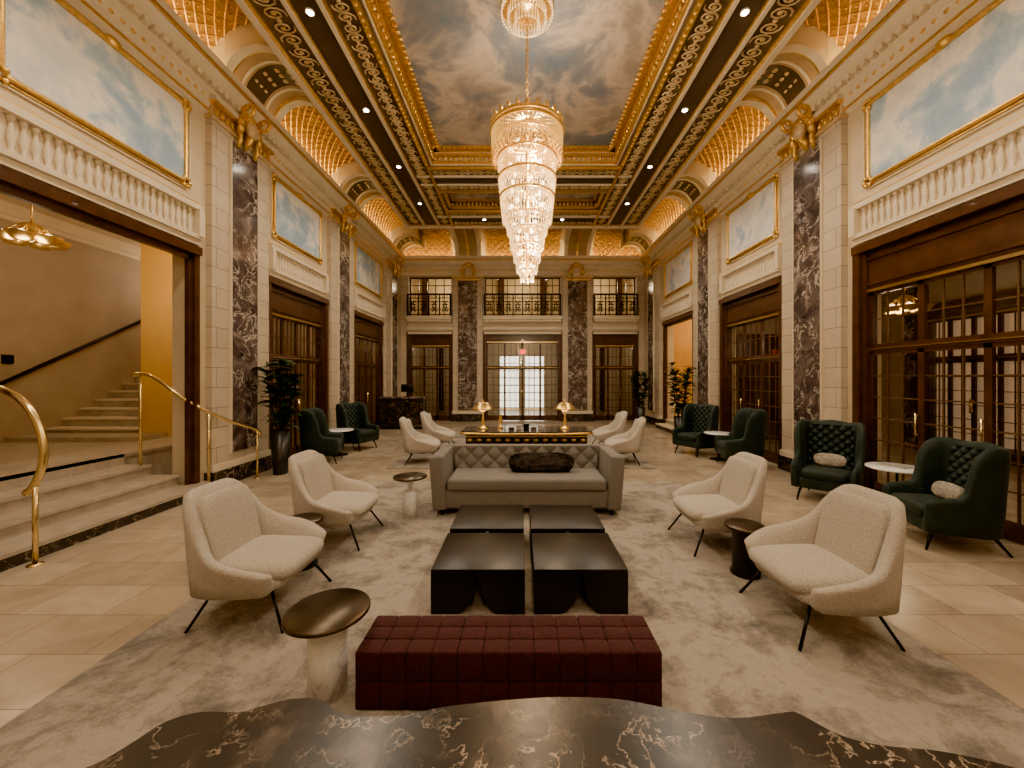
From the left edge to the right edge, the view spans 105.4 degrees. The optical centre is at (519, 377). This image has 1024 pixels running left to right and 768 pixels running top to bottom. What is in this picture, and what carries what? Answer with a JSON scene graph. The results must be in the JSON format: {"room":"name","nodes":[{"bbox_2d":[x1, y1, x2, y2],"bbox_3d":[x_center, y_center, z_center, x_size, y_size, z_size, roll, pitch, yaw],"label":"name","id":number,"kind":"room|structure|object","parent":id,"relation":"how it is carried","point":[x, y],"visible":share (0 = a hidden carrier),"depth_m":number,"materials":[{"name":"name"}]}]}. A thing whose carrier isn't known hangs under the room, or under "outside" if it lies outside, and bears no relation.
{"room":"hotel lobby","nodes":[
{"label":"hotel lobby","id":0,"kind":"room"},
{"bbox_2d":[0,204,72,250],"bbox_3d":[-7.200,-2.480,5.750,0.810,1.040,0.746,0,0,0],"label":"pendant light","id":1,"kind":"object","parent":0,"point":[32,234],"visible":0.98,"depth_m":5.68,"materials":[{"name":"gold metal"}]},
{"bbox_2d":[0,193,370,446],"bbox_3d":[-7.075,-0.665,8.600,3.950,4.970,13.800,0,0,0],"label":"wall","id":2,"kind":"structure","parent":0,"point":[53,303],"depth_m":7.40,"materials":[{"name":"beige paint"}]},
{"bbox_2d":[0,320,140,385],"bbox_3d":[-8.785,-1.260,8.709,0.138,3.062,5.617,0,0,0],"label":"wall handrail","id":3,"kind":"object","parent":2,"relation":"attached to","point":[9,359],"visible":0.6,"depth_m":7.26,"materials":[{"name":"black metal"}]},
{"bbox_2d":[0,0,383,484],"bbox_3d":[-4.950,-1.950,5.950,0.300,7.300,19.500,0,0,0],"label":"wall","id":4,"kind":"structure","parent":0,"point":[196,193],"depth_m":5.72,"materials":[{"name":"beige paint"}]},
{"bbox_2d":[0,0,191,189],"bbox_3d":[-4.762,-3.352,4.575,0.074,1.297,2.184,0,0,0],"label":"painting","id":5,"kind":"object","parent":4,"relation":"attached to","point":[49,50],"visible":1,"depth_m":4.37,"materials":[{"name":"blue paint"}]},
{"bbox_2d":[0,166,202,484],"bbox_3d":[-4.790,-0.115,4.570,0.140,3.630,2.460,0,0,0],"label":"door frame","id":6,"kind":"structure","parent":4,"relation":"in","point":[13,184],"depth_m":5.21,"materials":[{"name":"brown wood"}]},
{"bbox_2d":[0,96,204,245],"bbox_3d":[-4.743,-2.265,4.595,0.126,0.610,2.410,0,0,0],"label":"balustrade","id":7,"kind":"object","parent":4,"relation":"attached to","point":[31,146],"visible":1,"depth_m":4.29,"materials":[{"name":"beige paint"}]},
{"bbox_2d":[69,0,404,265],"bbox_3d":[-4.613,-4.370,5.950,0.375,0.700,18.900,0,0,0],"label":"crown molding","id":8,"kind":"structure","parent":4,"relation":"attached to","point":[151,30],"depth_m":5.67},
{"bbox_2d":[270,172,322,264],"bbox_3d":[-4.762,-3.352,8.450,0.074,1.297,1.934,0,0,0],"label":"painting","id":9,"kind":"object","parent":4,"relation":"attached to","point":[297,222],"visible":1,"depth_m":8.27,"materials":[{"name":"blue paint"}]},
{"bbox_2d":[269,276,328,456],"bbox_3d":[-4.840,-0.115,8.500,0.240,3.630,2.320,0,0,0],"label":"door","id":10,"kind":"structure","parent":4,"relation":"in","point":[288,302],"depth_m":8.58,"materials":[{"name":"brown wood"}]},
{"bbox_2d":[269,243,328,297],"bbox_3d":[-4.743,-2.265,8.470,0.126,0.610,2.160,0,0,0],"label":"balustrade","id":11,"kind":"object","parent":4,"relation":"attached to","point":[285,266],"visible":1,"depth_m":8.30,"materials":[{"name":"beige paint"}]},
{"bbox_2d":[204,94,402,481],"bbox_3d":[-4.700,-1.300,6.875,0.200,6.000,17.050,0,0,0],"label":"piers","id":12,"kind":"structure","parent":4,"relation":"attached to","point":[236,185],"depth_m":6.65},
{"bbox_2d":[236,103,271,161],"bbox_3d":[-4.524,-4.162,6.625,0.349,0.750,0.575,0,0,0],"label":"sculpture","id":13,"kind":"object","parent":12,"relation":"attached to","point":[246,123],"depth_m":6.56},
{"bbox_2d":[341,205,359,237],"bbox_3d":[-4.524,-4.162,10.375,0.349,0.750,0.575,0,0,0],"label":"console","id":14,"kind":"object","parent":12,"relation":"attached to","point":[347,222],"depth_m":10.29},
{"bbox_2d":[354,240,381,298],"bbox_3d":[-4.762,-3.352,12.350,0.074,1.297,2.234,0,0,0],"label":"painting","id":15,"kind":"object","parent":4,"relation":"attached to","point":[367,268],"visible":0.99,"depth_m":12.22,"materials":[{"name":"blue paint"}]},
{"bbox_2d":[354,310,383,427],"bbox_3d":[-4.840,-0.115,12.325,0.240,3.630,2.410,0,0,0],"label":"door","id":16,"kind":"structure","parent":4,"relation":"in","point":[366,328],"depth_m":12.54,"materials":[{"name":"brown wood"}]},
{"bbox_2d":[354,288,385,321],"bbox_3d":[-4.743,-2.265,12.370,0.126,0.610,2.460,0,0,0],"label":"balustrade","id":17,"kind":"object","parent":4,"relation":"attached to","point":[365,304],"visible":0.98,"depth_m":12.25,"materials":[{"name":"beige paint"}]},
{"bbox_2d":[165,0,250,49],"bbox_3d":[-4.168,-5.064,4.625,1.265,0.833,2.650,0,0,0],"label":"lattice","id":18,"kind":"object","parent":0,"point":[210,20],"depth_m":5.65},
{"bbox_2d":[224,22,315,122],"bbox_3d":[-4.080,-5.105,6.625,0.879,0.770,1.350,0,0,0],"label":"rib","id":19,"kind":"object","parent":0,"point":[247,54],"depth_m":6.40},
{"bbox_2d":[212,35,391,240],"bbox_3d":[-4.175,-5.065,5.950,1.250,0.830,18.900,0,0,0],"label":"backing","id":20,"kind":"object","parent":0,"point":[219,50],"depth_m":6.10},
{"bbox_2d":[281,106,355,177],"bbox_3d":[-4.168,-5.064,8.500,1.265,0.833,2.400,0,0,0],"label":"lattice","id":21,"kind":"object","parent":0,"point":[305,124],"depth_m":8.51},
{"bbox_2d":[339,160,383,209],"bbox_3d":[-4.080,-5.105,10.375,0.879,0.770,1.350,0,0,0],"label":"rib","id":22,"kind":"object","parent":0,"point":[353,180],"depth_m":10.15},
{"bbox_2d":[362,198,402,235],"bbox_3d":[-4.168,-5.064,12.400,1.265,0.833,2.700,0,0,0],"label":"lattice","id":23,"kind":"object","parent":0,"point":[378,210],"depth_m":12.53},
{"bbox_2d":[392,224,424,253],"bbox_3d":[-4.080,-5.105,14.400,0.879,0.770,1.300,0,0,0],"label":"rib","id":24,"kind":"object","parent":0,"point":[403,238],"depth_m":14.16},
{"bbox_2d":[404,229,452,255],"bbox_3d":[-3.725,-5.070,13.943,2.150,0.849,2.914,0,0,0],"label":"lattice","id":25,"kind":"object","parent":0,"point":[438,242],"depth_m":15.18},
{"bbox_2d":[0,420,1023,727],"bbox_3d":[0.100,1.760,5.950,10.400,0.120,19.500,0,0,0],"label":"floor","id":26,"kind":"structure","parent":0,"point":[962,598],"depth_m":3.21,"materials":[{"name":"stone"}]},
{"bbox_2d":[0,376,210,572],"bbox_3d":[-6.684,0.080,6.827,4.329,3.240,10.035,0,0,0],"label":"staircase","id":27,"kind":"structure","parent":26,"relation":"on","point":[93,484],"depth_m":5.02,"materials":[{"name":"stone"}]},
{"bbox_2d":[0,386,48,567],"bbox_3d":[-5.248,0.864,3.584,1.906,1.672,0.110,0,0,3],"label":"brass handrail","id":28,"kind":"object","parent":27,"relation":"attached to","point":[32,489],"visible":1,"depth_m":3.53,"materials":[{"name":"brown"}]},
{"bbox_2d":[131,372,261,481],"bbox_3d":[-4.830,0.806,5.976,0.469,1.787,1.590,0,0,44],"label":"brass handrail","id":29,"kind":"object","parent":27,"relation":"attached to","point":[140,374],"visible":1,"depth_m":5.82,"materials":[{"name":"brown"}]},
{"bbox_2d":[250,358,306,474],"bbox_3d":[-4.238,0.667,6.927,0.790,2.067,0.773,0,0,22],"label":"fiddle leaf fig","id":30,"kind":"object","parent":26,"relation":"on","point":[280,439],"visible":1,"depth_m":6.84,"materials":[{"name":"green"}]},
{"bbox_2d":[298,407,343,463],"bbox_3d":[-4.026,1.159,7.894,0.751,1.094,0.791,0,0,-14],"label":"wingback armchair","id":31,"kind":"object","parent":26,"relation":"on","point":[315,435],"visible":0.92,"depth_m":7.55,"materials":[{"name":"fabric"}]},
{"bbox_2d":[336,402,378,451],"bbox_3d":[-3.926,1.147,9.358,0.768,1.118,0.808,0,0,17],"label":"wingback armchair","id":32,"kind":"object","parent":26,"relation":"on","point":[354,415],"visible":0.85,"depth_m":9.36,"materials":[{"name":"fabric"}]},
{"bbox_2d":[378,396,427,428],"bbox_3d":[-3.920,1.160,13.145,1.520,1.080,0.610,0,0,0],"label":"reception desk","id":33,"kind":"object","parent":26,"relation":"on","point":[391,408],"visible":0.73,"depth_m":12.89,"materials":[{"name":"black stone"}]},
{"bbox_2d":[0,481,1023,767],"bbox_3d":[0.025,1.691,3.625,5.050,0.018,5.450,0,0,0],"label":"area rug","id":34,"kind":"object","parent":26,"relation":"on","point":[727,652],"visible":0.44,"depth_m":2.35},
{"bbox_2d":[182,478,331,633],"bbox_3d":[-1.954,1.237,2.900,0.799,0.901,0.917,0,0,0],"label":"lounge armchair","id":35,"kind":"object","parent":34,"relation":"on","point":[237,547],"visible":0.99,"depth_m":2.73,"materials":[{"name":"fabric"}]},
{"bbox_2d":[292,512,323,571],"bbox_3d":[-1.950,1.472,3.500,0.340,0.420,0.340,0,0,0],"label":"side table","id":36,"kind":"object","parent":34,"relation":"on","point":[314,517],"visible":0.3,"depth_m":3.53,"materials":[{"name":"brown metal"}]},
{"bbox_2d":[281,588,370,704],"bbox_3d":[-1.030,1.459,2.090,0.430,0.446,0.430,0,0,0],"label":"drum side table","id":37,"kind":"object","parent":34,"relation":"on","point":[323,618],"visible":0.98,"depth_m":2.02,"materials":[{"name":"brown metal"}]},
{"bbox_2d":[288,450,382,550],"bbox_3d":[-1.954,1.237,4.120,0.799,0.901,0.917,0,0,0],"label":"lounge armchair","id":38,"kind":"object","parent":34,"relation":"on","point":[316,487],"visible":0.91,"depth_m":3.96,"materials":[{"name":"fabric"}]},
{"bbox_2d":[393,472,426,518],"bbox_3d":[-1.330,1.432,4.720,0.400,0.500,0.400,0,0,0],"label":"round side table","id":39,"kind":"object","parent":34,"relation":"on","point":[410,494],"visible":1,"depth_m":4.65,"materials":[{"name":"stone"}]},
{"bbox_2d":[431,533,524,613],"bbox_3d":[-0.300,1.522,3.105,0.670,0.320,0.660,0,0,0],"label":"coffee table","id":40,"kind":"object","parent":34,"relation":"on","point":[499,558],"visible":1,"depth_m":2.77,"materials":[{"name":"wood"}]},
{"bbox_2d":[450,505,523,532],"bbox_3d":[-0.300,1.522,3.860,0.670,0.320,0.660,0,0,0],"label":"coffee table","id":41,"kind":"object","parent":34,"relation":"on","point":[469,518],"visible":0.6,"depth_m":3.75,"materials":[{"name":"wood"}]},
{"bbox_2d":[355,615,661,709],"bbox_3d":[-0.058,1.534,2.125,1.556,0.297,0.316,0,0,0],"label":"ottoman bench","id":42,"kind":"object","parent":34,"relation":"on","point":[403,662],"visible":0.96,"depth_m":1.97,"materials":[{"name":"fabric"}]},
{"bbox_2d":[429,444,624,514],"bbox_3d":[0.085,1.310,5.173,2.387,0.743,0.907,0,0,0],"label":"tufted sofa","id":43,"kind":"object","parent":34,"relation":"on","point":[460,474],"visible":0.73,"depth_m":4.76,"materials":[{"name":"grey fabric"}]},
{"bbox_2d":[509,452,573,472],"bbox_3d":[0.280,1.120,5.151,0.858,0.269,0.221,0,0,0],"label":"lumbar cushion","id":44,"kind":"object","parent":43,"relation":"on","point":[532,462],"visible":0.98,"depth_m":5.08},
{"bbox_2d":[529,505,604,554],"bbox_3d":[0.435,1.522,3.860,0.670,0.320,0.660,0,0,0],"label":"coffee table","id":45,"kind":"object","parent":34,"relation":"on","point":[542,518],"visible":0.6,"depth_m":3.75,"materials":[{"name":"wood"}]},
{"bbox_2d":[531,533,627,613],"bbox_3d":[0.435,1.522,3.105,0.670,0.320,0.660,0,0,0],"label":"coffee table","id":46,"kind":"object","parent":34,"relation":"on","point":[557,559],"visible":1,"depth_m":2.77,"materials":[{"name":"wood"}]},
{"bbox_2d":[668,452,766,556],"bbox_3d":[2.034,1.237,4.000,0.799,0.901,0.917,0,0,0],"label":"lounge armchair","id":47,"kind":"object","parent":34,"relation":"on","point":[737,491],"visible":0.88,"depth_m":3.85,"materials":[{"name":"fabric"}]},
{"bbox_2d":[724,518,765,579],"bbox_3d":[1.940,1.472,3.360,0.330,0.420,0.330,0,0,0],"label":"side table","id":48,"kind":"object","parent":34,"relation":"on","point":[742,566],"visible":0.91,"depth_m":3.29,"materials":[{"name":"brown metal"}]},
{"bbox_2d":[739,484,906,651],"bbox_3d":[2.114,1.237,2.730,0.799,0.901,0.917,0,0,0],"label":"lounge armchair","id":49,"kind":"object","parent":34,"relation":"on","point":[844,557],"visible":1,"depth_m":2.57,"materials":[{"name":"fabric"}]},
{"bbox_2d":[386,431,655,468],"bbox_3d":[0.025,1.691,9.800,5.050,0.018,5.000,0,0,0],"label":"area rug","id":50,"kind":"object","parent":26,"relation":"on","point":[417,460],"visible":0.29,"depth_m":7.95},
{"bbox_2d":[399,417,440,465],"bbox_3d":[-2.004,1.237,7.842,0.799,0.901,0.917,0,0,-9],"label":"lounge armchair","id":51,"kind":"object","parent":50,"relation":"on","point":[414,441],"visible":0.98,"depth_m":7.50,"materials":[{"name":"fabric"}]},
{"bbox_2d":[420,411,455,443],"bbox_3d":[-1.904,1.237,9.097,0.799,0.901,0.917,0,0,-3],"label":"lounge armchair","id":52,"kind":"object","parent":50,"relation":"on","point":[444,434],"visible":0.84,"depth_m":8.83,"materials":[{"name":"fabric"}]},
{"bbox_2d":[592,411,627,443],"bbox_3d":[2.104,1.237,9.200,0.799,0.901,0.917,0,0,0],"label":"lounge armchair","id":53,"kind":"object","parent":50,"relation":"on","point":[617,426],"visible":0.77,"depth_m":8.96,"materials":[{"name":"fabric"}]},
{"bbox_2d":[604,417,645,465],"bbox_3d":[2.104,1.237,7.842,0.799,0.901,0.917,0,0,9],"label":"lounge armchair","id":54,"kind":"object","parent":50,"relation":"on","point":[630,441],"visible":0.91,"depth_m":7.50,"materials":[{"name":"fabric"}]},
{"bbox_2d":[460,426,592,443],"bbox_3d":[0.109,1.306,6.871,2.257,0.811,0.833,0,0,0],"label":"writing desk","id":55,"kind":"object","parent":26,"relation":"on","point":[493,434],"visible":0.61,"depth_m":6.61,"materials":[{"name":"black wood"}]},
{"bbox_2d":[554,399,575,428],"bbox_3d":[0.800,0.640,6.950,0.400,0.520,0.400,0,0,0],"label":"brass table lamp","id":56,"kind":"object","parent":55,"relation":"on","point":[561,406],"visible":1,"depth_m":6.86,"materials":[{"name":"gold metal"}]},
{"bbox_2d":[86,697,1014,767],"bbox_3d":[0.050,1.324,0.725,3.000,0.768,0.853,0,0,0],"label":"console table","id":57,"kind":"object","parent":26,"relation":"on","point":[546,732],"visible":1,"depth_m":1.01,"materials":[{"name":"black stone"}]},
{"bbox_2d":[629,370,652,418],"bbox_3d":[4.315,0.698,13.905,0.863,2.003,0.866,0,0,0],"label":"fiddle leaf fig","id":58,"kind":"object","parent":26,"relation":"on","point":[640,411],"visible":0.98,"depth_m":13.85,"materials":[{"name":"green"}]},
{"bbox_2d":[663,362,696,427],"bbox_3d":[4.360,0.627,10.617,0.830,2.147,0.808,0,0,31],"label":"fiddle leaf fig","id":59,"kind":"object","parent":26,"relation":"on","point":[677,419],"visible":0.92,"depth_m":10.56,"materials":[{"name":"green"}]},
{"bbox_2d":[672,403,718,457],"bbox_3d":[3.974,1.147,8.762,0.768,1.118,0.808,0,0,-26],"label":"wingback armchair","id":60,"kind":"object","parent":26,"relation":"on","point":[697,419],"visible":0.93,"depth_m":8.78,"materials":[{"name":"fabric"}]},
{"bbox_2d":[715,408,767,469],"bbox_3d":[4.276,1.147,7.545,0.768,1.118,0.808,0,0,11],"label":"wingback armchair","id":61,"kind":"object","parent":26,"relation":"on","point":[747,433],"visible":0.98,"depth_m":7.20,"materials":[{"name":"fabric"}]},
{"bbox_2d":[790,419,865,499],"bbox_3d":[4.319,1.159,5.468,0.751,1.094,0.791,0,0,-43],"label":"wingback armchair","id":62,"kind":"object","parent":26,"relation":"on","point":[829,455],"visible":0.96,"depth_m":5.46,"materials":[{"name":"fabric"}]},
{"bbox_2d":[864,462,913,481],"bbox_3d":[4.620,1.395,4.780,0.600,0.610,0.600,0,0,0],"label":"cafe table","id":63,"kind":"object","parent":26,"relation":"on","point":[872,465],"visible":0.48,"depth_m":4.75,"materials":[{"name":"white stone"}]},
{"bbox_2d":[882,437,1013,557],"bbox_3d":[4.405,1.176,4.044,0.727,1.059,0.766,0,0,14],"label":"wingback armchair","id":64,"kind":"object","parent":26,"relation":"on","point":[956,487],"visible":0.98,"depth_m":3.78,"materials":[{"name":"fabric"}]},
{"bbox_2d":[412,279,632,414],"bbox_3d":[0.100,-1.890,18.550,10.600,7.420,5.700,0,0,0],"label":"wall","id":65,"kind":"structure","parent":0,"point":[532,349],"depth_m":19.99,"materials":[{"name":"stone"}]},
{"bbox_2d":[499,356,543,406],"bbox_3d":[0.102,0.200,20.960,2.405,2.800,0.120,0,0,0],"label":"window","id":66,"kind":"structure","parent":65,"relation":"in","point":[531,384],"depth_m":21.00,"materials":[{"name":"beige"}]},
{"bbox_2d":[401,276,643,406],"bbox_3d":[0.100,-1.950,15.550,10.400,7.300,0.300,0,0,0],"label":"wall","id":67,"kind":"structure","parent":0,"point":[405,280],"depth_m":15.40,"materials":[{"name":"stone"}]},
{"bbox_2d":[406,332,452,420],"bbox_3d":[-3.550,-0.065,15.480,1.860,3.530,0.240,0,0,0],"label":"window","id":68,"kind":"structure","parent":67,"relation":"in","point":[424,341],"depth_m":15.48,"materials":[{"name":"brown wood"}]},
{"bbox_2d":[406,294,452,321],"bbox_3d":[-3.550,-2.740,15.270,1.780,1.080,0.260,0,0,0],"label":"balcony railing","id":69,"kind":"object","parent":67,"relation":"attached to","point":[409,318],"visible":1,"depth_m":15.18,"materials":[{"name":"metal"}]},
{"bbox_2d":[410,278,451,315],"bbox_3d":[-3.550,-3.220,15.640,1.700,1.600,0.060,0,0,0],"label":"window","id":70,"kind":"structure","parent":67,"relation":"in","point":[411,285],"depth_m":15.62,"materials":[{"name":"brown wood"}]},
{"bbox_2d":[483,332,561,420],"bbox_3d":[0.100,-0.065,15.480,3.160,3.530,0.240,0,0,0],"label":"door","id":71,"kind":"structure","parent":67,"relation":"in","point":[493,339],"depth_m":15.50,"materials":[{"name":"brown wood"}]},
{"bbox_2d":[483,294,561,321],"bbox_3d":[0.100,-2.740,15.270,3.080,1.080,0.260,0,0,0],"label":"balcony railing","id":72,"kind":"object","parent":67,"relation":"attached to","point":[493,318],"visible":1,"depth_m":15.18,"materials":[{"name":"metal"}]},
{"bbox_2d":[485,278,559,315],"bbox_3d":[0.100,-3.220,15.640,3.000,1.600,0.060,0,0,0],"label":"window","id":73,"kind":"structure","parent":67,"relation":"in","point":[492,285],"depth_m":15.62,"materials":[{"name":"brown wood"}]},
{"bbox_2d":[401,256,643,275],"bbox_3d":[0.100,-4.370,15.213,9.800,0.700,0.375,0,0,0],"label":"crown molding","id":74,"kind":"structure","parent":67,"relation":"attached to","point":[413,265],"depth_m":15.24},
{"bbox_2d":[407,274,637,421],"bbox_3d":[0.100,-1.170,15.290,9.100,5.740,0.220,0,0,0],"label":"pilasters","id":75,"kind":"object","parent":67,"relation":"attached to","point":[467,328],"depth_m":15.22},
{"bbox_2d":[593,278,634,315],"bbox_3d":[3.750,-3.220,15.640,1.700,1.600,0.060,0,0,0],"label":"window","id":76,"kind":"structure","parent":67,"relation":"in","point":[600,285],"depth_m":15.62,"materials":[{"name":"brown wood"}]},
{"bbox_2d":[592,332,638,420],"bbox_3d":[3.750,-0.065,15.480,1.860,3.530,0.240,0,0,0],"label":"window","id":77,"kind":"structure","parent":67,"relation":"in","point":[599,341],"depth_m":15.48,"materials":[{"name":"brown wood"}]},
{"bbox_2d":[592,294,639,321],"bbox_3d":[3.750,-2.740,15.270,1.780,1.080,0.260,0,0,0],"label":"balcony railing","id":78,"kind":"object","parent":67,"relation":"attached to","point":[636,317],"visible":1,"depth_m":15.18,"materials":[{"name":"metal"}]},
{"bbox_2d":[483,229,561,255],"bbox_3d":[0.100,-5.070,13.943,2.900,0.849,2.914,0,0,0],"label":"lattice","id":79,"kind":"object","parent":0,"point":[497,242],"depth_m":15.10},
{"bbox_2d":[448,229,597,278],"bbox_3d":[0.100,-4.684,13.950,5.500,1.612,2.900,0,0,0],"label":"backing","id":80,"kind":"object","parent":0,"point":[465,242],"depth_m":14.88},
{"bbox_2d":[250,0,804,223],"bbox_3d":[0.100,-5.275,5.950,10.400,0.750,19.500,0,0,0],"label":"ceiling","id":81,"kind":"structure","parent":0,"point":[271,22],"depth_m":6.51,"materials":[{"name":"gold paint"}]},
{"bbox_2d":[253,0,799,224],"bbox_3d":[0.100,-4.880,6.217,7.120,0.033,12.392,0,0,0],"label":"scrollwork","id":82,"kind":"object","parent":81,"relation":"attached to","point":[648,131],"depth_m":7.18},
{"bbox_2d":[389,0,664,198],"bbox_3d":[0.100,-5.225,4.475,4.300,0.150,13.750,0,0,0],"label":"painting","id":83,"kind":"object","parent":81,"relation":"attached to","point":[466,64],"depth_m":6.49},
{"bbox_2d":[490,0,564,283],"bbox_3d":[0.100,-3.296,5.500,1.055,3.905,1.055,0,0,-4],"label":"crystal chandelier","id":84,"kind":"object","parent":81,"relation":"hanging from","point":[522,15],"visible":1,"depth_m":5.34,"materials":[{"name":"clear glass"}]},
{"bbox_2d":[353,0,701,205],"bbox_3d":[0.100,-5.024,4.488,4.531,0.424,13.644,0,0,0],"label":"trim gilt beading","id":85,"kind":"structure","parent":81,"relation":"attached to","point":[667,3],"depth_m":6.88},
{"bbox_2d":[235,0,820,228],"bbox_3d":[0.100,-5.035,4.550,7.500,0.430,16.100,0,0,0],"label":"trim","id":86,"kind":"structure","parent":81,"relation":"attached to","point":[321,32],"depth_m":7.23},
{"bbox_2d":[592,229,640,255],"bbox_3d":[3.925,-5.070,13.943,2.150,0.849,2.914,0,0,0],"label":"lattice","id":87,"kind":"object","parent":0,"point":[606,241],"depth_m":15.19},
{"bbox_2d":[620,224,653,253],"bbox_3d":[4.280,-5.105,14.400,0.879,0.770,1.300,0,0,0],"label":"rib","id":88,"kind":"object","parent":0,"point":[641,238],"depth_m":14.15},
{"bbox_2d":[643,198,684,235],"bbox_3d":[4.368,-5.064,12.400,1.265,0.833,2.700,0,0,0],"label":"lattice","id":89,"kind":"object","parent":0,"point":[668,210],"depth_m":12.53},
{"bbox_2d":[674,319,691,415],"bbox_3d":[6.850,-0.400,12.500,3.100,4.200,3.200,0,0,0],"label":"wall","id":90,"kind":"structure","parent":0,"point":[682,331],"depth_m":14.00,"materials":[{"name":"beige paint"}]},
{"bbox_2d":[663,160,709,209],"bbox_3d":[4.280,-5.105,10.375,0.879,0.770,1.350,0,0,0],"label":"rib","id":91,"kind":"object","parent":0,"point":[695,179],"depth_m":10.15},
{"bbox_2d":[653,35,841,241],"bbox_3d":[4.375,-5.065,5.950,1.250,0.830,18.900,0,0,0],"label":"backing","id":92,"kind":"object","parent":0,"point":[834,50],"depth_m":6.10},
{"bbox_2d":[694,106,769,177],"bbox_3d":[4.368,-5.064,8.500,1.265,0.833,2.400,0,0,0],"label":"lattice","id":93,"kind":"object","parent":92,"relation":"attached to","point":[744,124],"depth_m":8.51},
{"bbox_2d":[736,23,828,122],"bbox_3d":[4.280,-5.105,6.625,0.879,0.770,1.350,0,0,0],"label":"rib","id":94,"kind":"object","parent":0,"point":[805,55],"depth_m":6.41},
{"bbox_2d":[662,0,1023,482],"bbox_3d":[5.150,-1.950,5.950,0.300,7.300,19.500,0,0,0],"label":"wall","id":95,"kind":"structure","parent":0,"point":[856,192],"depth_m":5.79,"materials":[{"name":"beige paint"}]},
{"bbox_2d":[660,288,692,321],"bbox_3d":[4.943,-2.265,12.370,0.126,0.610,2.460,0,0,0],"label":"balustrade","id":96,"kind":"object","parent":95,"relation":"attached to","point":[681,304],"visible":0.99,"depth_m":12.23,"materials":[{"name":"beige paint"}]},
{"bbox_2d":[662,310,692,422],"bbox_3d":[4.990,-0.115,12.325,0.140,3.630,2.410,0,0,0],"label":"door frame","id":97,"kind":"structure","parent":95,"relation":"in","point":[687,316],"depth_m":13.38,"materials":[{"name":"brown wood"}]},
{"bbox_2d":[663,240,692,298],"bbox_3d":[4.962,-3.352,12.350,0.074,1.297,2.234,0,0,0],"label":"painting","id":98,"kind":"object","parent":95,"relation":"attached to","point":[678,269],"visible":1,"depth_m":12.18,"materials":[{"name":"blue paint"}]},
{"bbox_2d":[642,94,848,471],"bbox_3d":[4.900,-1.300,6.875,0.200,6.000,17.050,0,0,0],"label":"piers","id":99,"kind":"object","parent":95,"relation":"attached to","point":[815,186],"depth_m":6.72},
{"bbox_2d":[688,205,706,237],"bbox_3d":[4.724,-4.162,10.375,0.349,0.750,0.575,0,0,0],"label":"console","id":100,"kind":"object","parent":99,"relation":"attached to","point":[700,219],"depth_m":10.30},
{"bbox_2d":[780,104,816,161],"bbox_3d":[4.724,-4.162,6.625,0.349,0.750,0.575,0,0,0],"label":"console","id":101,"kind":"object","parent":99,"relation":"attached to","point":[805,122],"depth_m":6.56},
{"bbox_2d":[719,275,781,463],"bbox_3d":[5.040,-0.115,8.500,0.240,3.630,2.320,0,0,0],"label":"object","id":102,"kind":"structure","parent":95,"relation":"in","point":[762,302],"depth_m":8.49,"materials":[{"name":"brown wood"}]},
{"bbox_2d":[719,243,781,297],"bbox_3d":[4.943,-2.265,8.470,0.126,0.610,2.160,0,0,0],"label":"balustrade","id":103,"kind":"object","parent":95,"relation":"attached to","point":[765,266],"visible":0.98,"depth_m":8.29,"materials":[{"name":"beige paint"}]},
{"bbox_2d":[725,172,779,264],"bbox_3d":[4.962,-3.352,8.450,0.074,1.297,1.934,0,0,0],"label":"painting","id":104,"kind":"object","parent":95,"relation":"attached to","point":[755,220],"visible":1,"depth_m":8.28,"materials":[{"name":"blue paint"}]},
{"bbox_2d":[640,0,989,265],"bbox_3d":[4.812,-4.370,5.950,0.375,0.700,18.900,0,0,0],"label":"crown molding","id":105,"kind":"structure","parent":95,"relation":"attached to","point":[902,31],"depth_m":5.67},
{"bbox_2d":[848,116,1023,245],"bbox_3d":[4.943,-2.265,4.595,0.126,0.610,2.410,0,0,0],"label":"balustrade","id":106,"kind":"object","parent":95,"relation":"attached to","point":[993,162],"visible":1,"depth_m":4.54,"materials":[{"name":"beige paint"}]},
{"bbox_2d":[851,180,1023,544],"bbox_3d":[5.040,-0.115,4.570,0.240,3.630,2.460,0,0,0],"label":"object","id":107,"kind":"structure","parent":95,"relation":"in","point":[986,233],"depth_m":4.70,"materials":[{"name":"brown wood"}]},
{"bbox_2d":[861,0,1023,189],"bbox_3d":[4.962,-3.352,4.575,0.074,1.297,2.184,0,0,0],"label":"painting","id":108,"kind":"object","parent":95,"relation":"attached to","point":[975,71],"visible":1,"depth_m":4.53,"materials":[{"name":"blue paint"}]},
{"bbox_2d":[803,0,890,49],"bbox_3d":[4.368,-5.064,4.625,1.265,0.833,2.650,0,0,0],"label":"lattice","id":109,"kind":"object","parent":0,"point":[843,20],"depth_m":5.65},
{"bbox_2d":[736,261,1023,523],"bbox_3d":[7.550,-0.240,5.645,4.500,4.120,10.490,0,0,0],"label":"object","id":110,"kind":"structure","parent":0,"point":[1006,275],"depth_m":9.67,"materials":[{"name":"stone"}]},
{"bbox_2d":[881,288,934,314],"bbox_3d":[7.300,-1.720,7.400,0.810,0.960,0.746,0,0,0],"label":"pendant light","id":111,"kind":"object","parent":110,"relation":"hanging from","point":[911,306],"visible":0.63,"depth_m":7.30,"materials":[{"name":"gold metal"}]},
{"bbox_2d":[915,288,1023,466],"bbox_3d":[9.510,0.010,8.200,0.240,3.380,2.160,0,0,0],"label":"window","id":112,"kind":"structure","parent":110,"relation":"in","point":[1006,306],"depth_m":8.25,"materials":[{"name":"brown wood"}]},
{"bbox_2d":[937,312,1023,450],"bbox_3d":[9.680,0.050,8.200,0.020,2.700,1.700,0,0,0],"label":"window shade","id":113,"kind":"object","parent":112,"relation":"attached to","point":[1008,318],"visible":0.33,"depth_m":8.22,"materials":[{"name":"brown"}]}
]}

